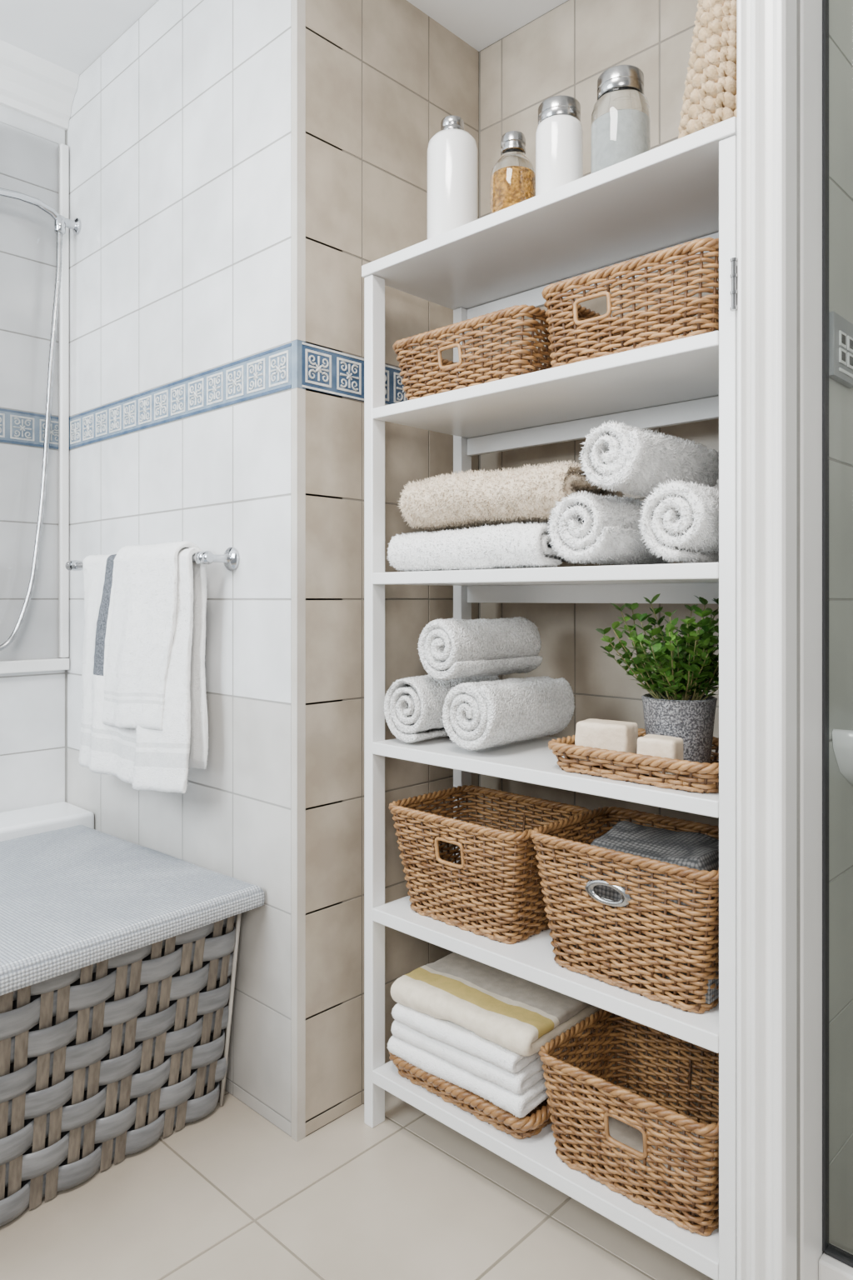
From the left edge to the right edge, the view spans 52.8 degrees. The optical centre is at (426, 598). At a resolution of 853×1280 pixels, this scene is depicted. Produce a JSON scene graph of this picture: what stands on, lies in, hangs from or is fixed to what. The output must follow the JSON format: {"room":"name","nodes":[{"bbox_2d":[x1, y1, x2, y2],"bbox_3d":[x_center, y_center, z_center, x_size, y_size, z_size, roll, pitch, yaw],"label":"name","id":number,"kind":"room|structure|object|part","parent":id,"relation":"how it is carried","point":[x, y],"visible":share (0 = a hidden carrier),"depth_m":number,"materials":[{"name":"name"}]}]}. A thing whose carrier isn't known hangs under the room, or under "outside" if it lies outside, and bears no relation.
{"room":"bathroom","nodes":[
{"label":"bathroom","id":0,"kind":"room"},
{"bbox_2d":[0,104,66,812],"bbox_3d":[-1.829,-0.190,1.736,0.105,2.580,2.373,0,0,44],"label":"wall","id":1,"kind":"structure","parent":0,"point":[33,704],"depth_m":2.41,"materials":[{"name":"tile"}]},
{"bbox_2d":[0,121,69,674],"bbox_3d":[-1.369,-0.547,2.123,0.028,1.505,0.969,0,0,44],"label":"screen","id":2,"kind":"object","parent":1,"relation":"attached to","point":[50,664],"visible":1,"depth_m":2.46,"materials":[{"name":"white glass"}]},
{"bbox_2d":[0,40,79,130],"bbox_3d":[-1.799,-1.417,1.637,0.085,0.125,2.272,0,0,44],"label":"trim","id":3,"kind":"structure","parent":1,"relation":"attached to","point":[33,86],"depth_m":2.38,"materials":[{"name":"paint"}]},
{"bbox_2d":[66,0,342,1142],"bbox_3d":[-0.648,-0.190,2.188,1.184,2.580,0.125,0,0,44],"label":"wall","id":4,"kind":"structure","parent":0,"point":[186,137],"depth_m":1.94,"materials":[{"name":"tile"}]},
{"bbox_2d":[0,187,80,650],"bbox_3d":[-1.133,-0.475,2.285,0.044,1.245,0.414,0,0,44],"label":"shower fixture","id":5,"kind":"object","parent":4,"relation":"attached to","point":[61,222],"visible":1,"depth_m":2.37,"materials":[{"name":"silver metal"}]},
{"bbox_2d":[65,546,239,570],"bbox_3d":[-0.692,-0.087,2.086,0.694,0.052,0.090,0,0,44],"label":"towel rail","id":6,"kind":"object","parent":4,"relation":"attached to","point":[230,558],"visible":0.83,"depth_m":1.88,"materials":[{"name":"silver metal"}]},
{"bbox_2d":[78,546,209,793],"bbox_3d":[-0.698,0.160,2.031,0.530,0.548,0.100,0,0,44],"label":"bath towel","id":7,"kind":"object","parent":6,"relation":"hanging from","point":[149,759],"visible":0.59,"depth_m":1.90,"materials":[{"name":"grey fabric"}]},
{"bbox_2d":[101,540,199,730],"bbox_3d":[-0.640,0.087,1.983,0.313,0.432,0.113,0,0,44],"label":"hand towel","id":8,"kind":"object","parent":6,"relation":"hanging from","point":[146,584],"visible":0.84,"depth_m":1.94,"materials":[{"name":"white fabric"}]},
{"bbox_2d":[0,0,568,75],"bbox_3d":[-0.136,-1.448,0.851,3.774,0.163,3.440,0,0,44],"label":"ceiling","id":9,"kind":"structure","parent":0,"point":[71,35],"depth_m":2.16,"materials":[{"name":"paint"}]},
{"bbox_2d":[0,1090,714,1279],"bbox_3d":[-0.160,1.125,0.867,4.066,0.050,3.696,0,0,44],"label":"floor","id":10,"kind":"structure","parent":0,"point":[228,1194],"depth_m":1.53,"materials":[{"name":"tile"}]},
{"bbox_2d":[0,801,94,841],"bbox_3d":[-1.658,0.843,1.708,0.188,0.515,1.971,0,0,44],"label":"ledge","id":11,"kind":"object","parent":10,"relation":"on","point":[34,820],"visible":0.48,"depth_m":2.30,"materials":[{"name":"ceramic"}]},
{"bbox_2d":[0,825,264,1226],"bbox_3d":[-0.958,0.849,1.677,0.770,0.496,1.008,0,0,41],"label":"hamper","id":12,"kind":"object","parent":10,"relation":"on","point":[118,957],"visible":1,"depth_m":1.66,"materials":[{"name":"wicker"}]},
{"bbox_3d":[-0.959,0.624,1.675,0.770,0.046,1.004,0,0,41],"label":"lid","id":13,"kind":"part","parent":12,"relation":"part of","materials":[{"name":"fabric"}]},
{"bbox_2d":[361,116,736,1279],"bbox_3d":[0.266,0.202,1.634,0.807,1.797,0.321,0,0,44],"label":"shelving unit","id":14,"kind":"object","parent":10,"relation":"on","point":[681,191],"visible":0.59,"depth_m":1.56,"materials":[{"name":"white paint"}]},
{"bbox_2d":[383,674,500,743],"bbox_3d":[0.042,0.227,1.837,0.135,0.143,0.271,0,0,44],"label":"rolled towel","id":15,"kind":"object","parent":14,"relation":"on","point":[413,706],"visible":0.5,"depth_m":1.75,"materials":[{"name":"white fabric"}]},
{"bbox_2d":[427,115,477,239],"bbox_3d":[0.052,-0.826,1.717,0.101,0.256,0.101,0,0,44],"label":"lotion bottle","id":16,"kind":"object","parent":14,"relation":"on","point":[452,151],"visible":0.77,"depth_m":1.67,"materials":[{"name":"white plastic"}]},
{"bbox_2d":[387,521,570,571],"bbox_3d":[0.131,-0.098,1.735,0.403,0.093,0.235,0,0,44],"label":"folded towel","id":17,"kind":"object","parent":14,"relation":"on","point":[511,545],"visible":0.89,"depth_m":1.63,"materials":[{"name":"white fabric"}]},
{"bbox_2d":[397,460,624,531],"bbox_3d":[0.160,-0.196,1.702,0.425,0.120,0.239,0,0,44],"label":"folded towel","id":18,"kind":"object","parent":17,"relation":"on","point":[456,501],"visible":0.84,"depth_m":1.61,"materials":[{"name":"beige fabric"}]},
{"bbox_2d":[389,785,589,944],"bbox_3d":[0.126,0.533,1.749,0.354,0.220,0.269,0,0,44],"label":"wicker basket","id":19,"kind":"object","parent":14,"relation":"on","point":[496,910],"visible":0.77,"depth_m":1.68,"materials":[{"name":"brown wicker"}]},
{"bbox_2d":[392,304,594,400],"bbox_3d":[0.135,-0.460,1.734,0.364,0.132,0.259,0,0,44],"label":"wicker basket","id":20,"kind":"object","parent":14,"relation":"on","point":[423,367],"visible":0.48,"depth_m":1.62,"materials":[{"name":"brown wicker"}]},
{"bbox_2d":[389,1051,601,1139],"bbox_3d":[0.135,0.955,1.740,0.377,0.048,0.274,0,0,44],"label":"basket","id":21,"kind":"object","parent":14,"relation":"on","point":[532,1123],"visible":0.34,"depth_m":1.60,"materials":[{"name":"brown wicker"}]},
{"bbox_2d":[387,1035,593,1118],"bbox_3d":[0.130,0.914,1.734,0.352,0.050,0.263,0,0,44],"label":"folded hand towel","id":22,"kind":"object","parent":21,"relation":"on","point":[521,1105],"visible":0.19,"depth_m":1.61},
{"bbox_2d":[390,1020,594,1094],"bbox_3d":[0.130,0.878,1.736,0.338,0.051,0.259,0,0,44],"label":"folded hand towel","id":23,"kind":"object","parent":22,"relation":"on","point":[518,1082],"visible":0.18,"depth_m":1.61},
{"bbox_2d":[391,1002,580,1073],"bbox_3d":[0.128,0.843,1.736,0.324,0.051,0.263,0,0,44],"label":"folded hand towel","id":24,"kind":"object","parent":23,"relation":"on","point":[449,1032],"visible":0.17,"depth_m":1.63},
{"bbox_2d":[390,952,599,1056],"bbox_3d":[0.137,0.802,1.734,0.357,0.060,0.260,0,0,44],"label":"bath towel","id":25,"kind":"object","parent":24,"relation":"on","point":[519,1015],"visible":0.82,"depth_m":1.67,"materials":[{"name":"beige fabric"}]},
{"bbox_2d":[441,675,574,750],"bbox_3d":[0.168,0.225,1.719,0.144,0.132,0.282,0,0,44],"label":"rolled towel","id":26,"kind":"object","parent":14,"relation":"on","point":[477,716],"visible":1,"depth_m":1.64,"materials":[{"name":"white fabric"}]},
{"bbox_2d":[416,616,542,679],"bbox_3d":[0.113,0.100,1.773,0.271,0.126,0.121,0,0,-43],"label":"rolled towel","id":27,"kind":"object","parent":26,"relation":"on","point":[449,648],"visible":1,"depth_m":1.71,"materials":[{"name":"white fabric"}]},
{"bbox_2d":[490,130,535,214],"bbox_3d":[0.163,-0.782,1.610,0.086,0.170,0.086,0,0,44],"label":"glass jar","id":28,"kind":"object","parent":14,"relation":"on","point":[513,176],"visible":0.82,"depth_m":1.58,"materials":[{"name":"clear"}]},
{"bbox_2d":[535,95,583,195],"bbox_3d":[0.238,-0.789,1.538,0.084,0.183,0.084,0,0,44],"label":"ceramic jar","id":29,"kind":"object","parent":14,"relation":"on","point":[559,134],"visible":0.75,"depth_m":1.50,"materials":[{"name":"ceramic"}]},
{"bbox_2d":[546,490,675,565],"bbox_3d":[0.348,-0.120,1.546,0.139,0.134,0.292,0,0,44],"label":"rolled towel","id":30,"kind":"object","parent":14,"relation":"on","point":[585,527],"visible":0.84,"depth_m":1.46,"materials":[{"name":"white fabric"}]},
{"bbox_2d":[580,420,719,498],"bbox_3d":[0.399,-0.234,1.500,0.305,0.124,0.140,0,0,-44],"label":"rolled towel","id":31,"kind":"object","parent":30,"relation":"on","point":[621,457],"visible":0.91,"depth_m":1.42,"materials":[{"name":"white fabric"}]},
{"bbox_2d":[590,65,650,174],"bbox_3d":[0.333,-0.795,1.475,0.100,0.196,0.100,0,0,44],"label":"glass jar","id":32,"kind":"object","parent":14,"relation":"on","point":[621,117],"visible":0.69,"depth_m":1.44,"materials":[{"name":"white"}]},
{"bbox_2d":[530,805,719,1014],"bbox_3d":[0.392,0.526,1.489,0.358,0.233,0.277,0,0,44],"label":"wicker basket","id":33,"kind":"object","parent":14,"relation":"on","point":[561,851],"visible":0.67,"depth_m":1.39,"materials":[{"name":"wicker"},{"name":"metal"},{"name":"gray checked fabric"}]},
{"bbox_2d":[568,820,719,1004],"bbox_3d":[0.411,0.515,1.483,0.260,0.219,0.200,0,0,44],"label":"towel","id":34,"kind":"object","parent":33,"relation":"in","point":[699,851],"visible":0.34,"depth_m":1.45,"materials":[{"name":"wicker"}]},
{"bbox_2d":[538,1008,719,1236],"bbox_3d":[0.399,0.886,1.486,0.343,0.185,0.272,0,0,44],"label":"wicker basket","id":35,"kind":"object","parent":14,"relation":"on","point":[600,1103],"visible":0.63,"depth_m":1.44,"materials":[{"name":"brown wicker"}]},
{"bbox_2d":[577,1108,716,1216],"bbox_3d":[0.407,0.946,1.487,0.230,0.035,0.190,0,0,44],"label":"folded cloth","id":36,"kind":"object","parent":35,"relation":"in","point":[628,1135],"visible":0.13,"depth_m":1.48,"materials":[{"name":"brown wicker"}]},
{"bbox_2d":[541,237,719,368],"bbox_3d":[0.398,-0.468,1.479,0.336,0.150,0.262,0,0,44],"label":"wicker basket","id":37,"kind":"object","parent":14,"relation":"on","point":[607,333],"visible":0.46,"depth_m":1.38,"materials":[{"name":"brown wicker"}]},
{"bbox_2d":[548,728,719,794],"bbox_3d":[0.403,0.273,1.475,0.324,0.051,0.262,0,0,44],"label":"wicker tray","id":38,"kind":"object","parent":14,"relation":"on","point":[703,777],"visible":0.46,"depth_m":1.38,"materials":[{"name":"brown wicker"}]},
{"bbox_2d":[575,718,638,766],"bbox_3d":[0.307,0.247,1.465,0.097,0.074,0.057,0,0,35],"label":"soap bar","id":39,"kind":"object","parent":38,"relation":"on","point":[618,736],"visible":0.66,"depth_m":1.44,"materials":[{"name":"white wax"}]},
{"bbox_2d":[595,593,719,763],"bbox_3d":[0.427,0.137,1.468,0.276,0.291,0.264,0,0,44],"label":"potted plant","id":40,"kind":"object","parent":38,"relation":"on","point":[687,666],"visible":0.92,"depth_m":1.41,"materials":[{"name":"green plant"}]},
{"bbox_3d":[0.429,0.225,1.459,0.124,0.116,0.124,0,0,44],"label":"pot","id":41,"kind":"part","parent":40,"relation":"part of","materials":[{"name":"ceramic"}]},
{"bbox_2d":[636,734,683,775],"bbox_3d":[0.375,0.253,1.377,0.066,0.062,0.046,0,0,38],"label":"soap bar","id":42,"kind":"object","parent":38,"relation":"on","point":[653,745],"visible":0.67,"depth_m":1.36,"materials":[{"name":"white wax"}]},
{"bbox_2d":[638,479,719,563],"bbox_3d":[0.472,-0.119,1.428,0.128,0.137,0.290,0,0,44],"label":"rolled towel","id":43,"kind":"object","parent":14,"relation":"on","point":[679,521],"visible":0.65,"depth_m":1.33,"materials":[{"name":"white fabric"}]},
{"bbox_2d":[678,0,736,139],"bbox_3d":[0.485,-0.881,1.361,0.155,0.363,0.216,0,0,44],"label":"basket","id":44,"kind":"object","parent":14,"relation":"on","point":[709,98],"visible":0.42,"depth_m":1.29,"materials":[{"name":"beige wicker"}]},
{"bbox_2d":[819,1243,852,1279],"bbox_3d":[0.888,1.036,0.998,0.818,0.127,0.050,0,0,44],"label":"threshold","id":45,"kind":"object","parent":10,"relation":"on","point":[830,1268],"visible":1,"depth_m":1.25,"materials":[{"name":"paint"}]},
{"bbox_2d":[301,0,479,1136],"bbox_3d":[-0.061,-0.190,2.015,0.105,2.580,0.656,0,0,44],"label":"wall","id":46,"kind":"structure","parent":0,"point":[380,97],"depth_m":1.84,"materials":[{"name":"beige tile"}]},
{"bbox_2d":[479,0,719,1124],"bbox_3d":[0.956,-0.190,1.424,2.391,2.580,0.100,0,0,44],"label":"wall","id":47,"kind":"structure","parent":0,"point":[565,50],"depth_m":1.93,"materials":[{"name":"beige tile"}]},
{"bbox_2d":[796,0,852,1279],"bbox_3d":[0.827,-0.190,1.577,0.068,2.580,0.992,0,0,44],"label":"wall","id":48,"kind":"structure","parent":0,"point":[841,12],"depth_m":1.33,"materials":[{"name":"tile"}]},
{"bbox_2d":[730,257,737,311],"bbox_3d":[0.446,-0.450,1.235,0.010,0.074,0.024,0,0,44],"label":"door hinge","id":49,"kind":"object","parent":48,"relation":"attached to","point":[733,260],"visible":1,"depth_m":1.23,"materials":[{"name":"metal"}]},
{"bbox_2d":[736,0,822,1279],"bbox_3d":[0.514,-0.190,1.252,0.074,2.580,0.142,0,0,44],"label":"trim","id":50,"kind":"structure","parent":48,"relation":"attached to","point":[767,29],"depth_m":1.21,"materials":[{"name":"paint"}]},
{"bbox_2d":[829,311,852,388],"bbox_3d":[0.643,-0.383,1.326,0.014,0.095,0.105,0,0,44],"label":"control panel","id":51,"kind":"object","parent":48,"relation":"attached to","point":[841,330],"visible":1,"depth_m":1.30,"materials":[{"name":"white plastic"}]},
{"bbox_2d":[832,729,852,785],"bbox_3d":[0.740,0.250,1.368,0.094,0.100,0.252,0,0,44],"label":"basin","id":52,"kind":"object","parent":48,"relation":"attached to","point":[842,740],"visible":1,"depth_m":1.31,"materials":[{"name":"ceramic"}]},
{"bbox_3d":[0.903,-0.180,0.984,0.858,2.560,0.050,0,0,44],"label":"frame","id":53,"kind":"object","parent":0,"visible":0},
{"bbox_2d":[822,0,852,1267],"bbox_3d":[0.886,-0.064,1.002,0.808,2.072,0.018,0,0,44],"label":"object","id":54,"kind":"structure","parent":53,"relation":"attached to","point":[831,1250],"depth_m":1.27,"materials":[{"name":"grey"}]}
]}

